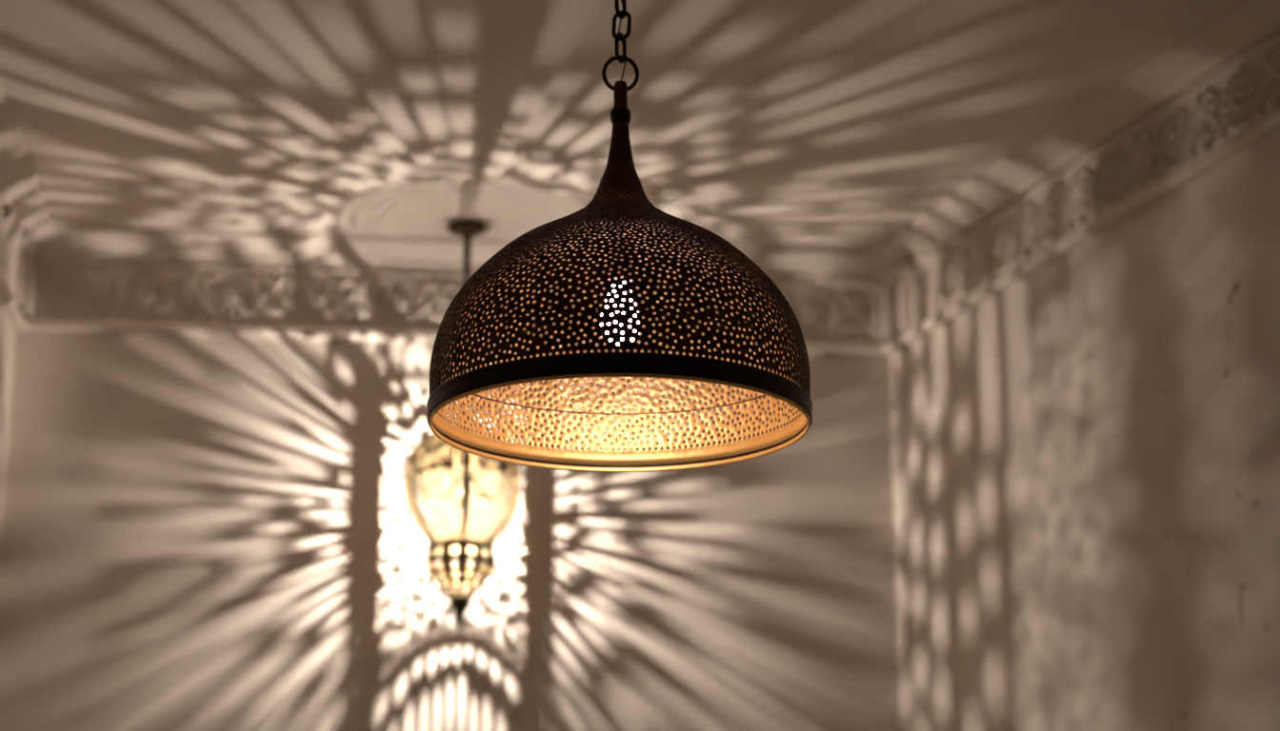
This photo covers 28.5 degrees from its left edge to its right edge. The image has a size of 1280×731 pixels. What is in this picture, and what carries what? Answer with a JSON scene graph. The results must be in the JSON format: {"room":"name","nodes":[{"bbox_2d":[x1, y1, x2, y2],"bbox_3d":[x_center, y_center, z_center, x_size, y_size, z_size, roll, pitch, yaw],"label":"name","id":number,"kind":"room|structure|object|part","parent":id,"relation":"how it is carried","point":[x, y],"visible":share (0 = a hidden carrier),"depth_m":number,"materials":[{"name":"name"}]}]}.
{"room":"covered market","nodes":[
{"label":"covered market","id":0,"kind":"room"},
{"bbox_2d":[0,238,15,537],"bbox_3d":[-1.264,0.386,2.434,0.122,3.600,7.584,2,-16,-6],"label":"wall","id":1,"kind":"structure","parent":0,"point":[7,330],"depth_m":6.23,"materials":[{"name":"paint"}]},
{"bbox_2d":[0,203,8,271],"bbox_3d":[-1.184,-1.228,2.803,0.025,0.153,6.953,2,-16,-6],"label":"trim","id":2,"kind":"structure","parent":1,"relation":"attached to","point":[3,227],"depth_m":6.05,"materials":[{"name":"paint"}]},
{"bbox_2d":[3,209,33,318],"bbox_3d":[-1.539,-0.260,6.231,0.039,0.193,0.346,2,-16,-6],"label":"trim","id":3,"kind":"structure","parent":1,"relation":"attached to","point":[19,273],"depth_m":6.27,"materials":[{"name":"paint"}]},
{"bbox_2d":[0,258,899,730],"bbox_3d":[-0.469,1.442,6.119,2.482,3.600,0.120,2,-16,-6],"label":"wall","id":4,"kind":"structure","parent":0,"point":[180,524],"depth_m":6.33,"materials":[{"name":"paint"}]},
{"bbox_2d":[352,340,385,730],"bbox_3d":[-0.680,1.543,5.998,0.057,3.340,0.013,2,-16,-6],"label":"trim","id":5,"kind":"structure","parent":4,"relation":"attached to","point":[373,351],"depth_m":6.31,"materials":[{"name":"paint"}]},
{"bbox_2d":[34,260,873,341],"bbox_3d":[-0.465,-0.166,6.507,2.165,0.153,0.022,2,-16,-6],"label":"trim","id":6,"kind":"structure","parent":4,"relation":"attached to","point":[102,298],"depth_m":6.46,"materials":[{"name":"paint"}]},
{"bbox_2d":[20,251,889,343],"bbox_3d":[-0.462,-0.175,6.502,2.238,0.179,0.034,2,-16,-6],"label":"trim","id":7,"kind":"structure","parent":4,"relation":"attached to","point":[40,259],"depth_m":6.60,"materials":[{"name":"paint"}]},
{"bbox_2d":[524,380,548,730],"bbox_3d":[-0.259,1.555,6.039,0.056,3.340,0.013,2,-16,-6],"label":"trim","id":8,"kind":"structure","parent":4,"relation":"attached to","point":[537,497],"depth_m":6.32,"materials":[{"name":"paint"}]},
{"bbox_2d":[0,0,1239,250],"bbox_3d":[0.986,-1.400,2.953,4.659,0.120,8.101,2,-16,-5],"label":"ceiling","id":9,"kind":"structure","parent":0,"point":[819,125],"depth_m":5.59,"materials":[{"name":"paint"}]},
{"bbox_2d":[403,219,521,631],"bbox_3d":[-0.435,0.140,6.232,0.289,1.033,0.293,1,-16,-4],"label":"lantern","id":10,"kind":"object","parent":9,"relation":"hanging from","point":[423,458],"visible":0.78,"depth_m":6.09,"materials":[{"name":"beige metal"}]},
{"bbox_3d":[-0.533,0.303,6.184,0.094,0.283,0.183,1,-16,-4],"label":"globe panel","id":11,"kind":"part","parent":10,"relation":"part of","materials":[{"name":"beige glass"}]},
{"bbox_3d":[-0.496,0.512,6.121,0.083,0.143,0.084,-12,-20,36],"label":"bowl panel","id":12,"kind":"part","parent":10,"relation":"part of","materials":[{"name":"gold metal"}]},
{"bbox_3d":[-0.473,0.278,6.098,0.159,0.283,0.088,-6,-17,21],"label":"globe panel","id":13,"kind":"part","parent":10,"relation":"part of","materials":[{"name":"beige glass"}]},
{"bbox_3d":[-0.463,0.500,6.081,0.087,0.143,0.079,1,-16,-4],"label":"bowl panel","id":14,"kind":"part","parent":10,"relation":"part of","materials":[{"name":"beige glass"}]},
{"bbox_3d":[-0.448,0.329,6.274,0.228,0.283,0.107,1,-16,-4],"label":"globe panel","id":15,"kind":"part","parent":10,"relation":"part of","materials":[{"name":"beige glass"}]},
{"bbox_3d":[-0.444,0.528,6.177,0.110,0.143,0.086,15,-22,-43],"label":"bowl panel","id":16,"kind":"part","parent":10,"relation":"part of","materials":[{"name":"gold metal"}]},
{"bbox_3d":[-0.435,-0.095,6.302,0.034,0.503,0.034,1,-16,-4],"label":"rod","id":17,"kind":"part","parent":10,"relation":"part of","materials":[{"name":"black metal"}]},
{"bbox_3d":[-0.395,0.502,6.086,0.076,0.143,0.079,1,-16,-4],"label":"bowl panel","id":18,"kind":"part","parent":10,"relation":"part of","materials":[{"name":"beige glass"}]},
{"bbox_3d":[-0.376,0.516,6.136,0.085,0.143,0.085,-11,-20,35],"label":"bowl panel","id":19,"kind":"part","parent":10,"relation":"part of","materials":[{"name":"gold metal"}]},
{"bbox_3d":[-0.378,0.281,6.107,0.144,0.283,0.086,11,-19,-33],"label":"globe panel","id":20,"kind":"part","parent":10,"relation":"part of","materials":[{"name":"beige glass"}]},
{"bbox_3d":[-0.342,0.309,6.205,0.100,0.283,0.194,1,-16,-4],"label":"globe panel","id":21,"kind":"part","parent":10,"relation":"part of","materials":[{"name":"beige glass"}]},
{"bbox_2d":[426,0,812,472],"bbox_3d":[-0.027,-0.524,3.497,0.507,1.262,0.507,-8,-18,25],"label":"pendant lamp","id":22,"kind":"object","parent":9,"relation":"hanging from","point":[620,202],"visible":1,"depth_m":3.23,"materials":[{"name":"brown metal"}]},
{"bbox_2d":[606,225,633,281],"bbox_3d":[-0.027,-0.218,3.409,0.035,0.226,0.035,0,-16,0],"label":"socket","id":23,"kind":"object","parent":22,"relation":"attached to","point":[615,278],"depth_m":3.37,"materials":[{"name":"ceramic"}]},
{"bbox_3d":[-0.027,-0.082,3.370,0.503,0.331,0.503,-4,-17,15],"label":"lamp shade","id":24,"kind":"part","parent":22,"relation":"part of","materials":[{"name":"brown metal"}]},
{"bbox_3d":[-0.027,-0.072,3.367,0.053,0.078,0.053,0,-16,0],"label":"bulb","id":25,"kind":"part","parent":22,"relation":"part of","materials":[{"name":"white glass"}]},
{"bbox_3d":[-0.027,-0.369,3.452,0.019,0.043,0.019,0,-16,0],"label":"stem","id":26,"kind":"part","parent":22,"relation":"part of","materials":[{"name":"brown metal"}]},
{"bbox_3d":[-0.027,-0.033,3.356,0.041,0.002,0.041,0,-16,0],"label":"bulb","id":27,"kind":"part","parent":22,"relation":"part of","materials":[{"name":"white glass"}]},
{"bbox_3d":[-0.024,-0.755,3.563,0.013,0.764,0.005,-3,-16,10],"label":"cord","id":28,"kind":"part","parent":22,"relation":"part of","materials":[{"name":"metal"}]},
{"bbox_2d":[889,31,1279,730],"bbox_3d":[2.158,0.425,2.571,0.120,3.600,8.313,6,-17,-20],"label":"wall","id":29,"kind":"structure","parent":0,"point":[1086,456],"depth_m":5.51,"materials":[{"name":"paint"}]},
{"bbox_2d":[0,0,1279,281],"bbox_3d":[0.988,-1.317,2.917,4.357,0.057,7.812,2,-16,-6],"label":"trim","id":30,"kind":"structure","parent":29,"relation":"attached to","point":[1246,25],"depth_m":6.26,"materials":[{"name":"paint"}]},
{"bbox_2d":[0,108,1279,356],"bbox_3d":[0.987,-1.111,2.866,4.357,0.034,7.796,2,-16,-6],"label":"trim","id":31,"kind":"structure","parent":29,"relation":"attached to","point":[1269,125],"depth_m":6.37,"materials":[{"name":"paint"}]},
{"bbox_2d":[880,230,964,342],"bbox_3d":[0.717,-0.208,6.413,0.039,0.193,0.433,6,-17,-20],"label":"trim","id":32,"kind":"structure","parent":29,"relation":"attached to","point":[904,279],"depth_m":6.48,"materials":[{"name":"paint"}]},
{"bbox_2d":[937,35,1279,310],"bbox_3d":[2.128,-1.197,2.913,0.025,0.153,7.682,6,-17,-20],"label":"trim","id":33,"kind":"structure","parent":29,"relation":"attached to","point":[1208,115],"depth_m":5.59,"materials":[{"name":"paint"}]}
]}

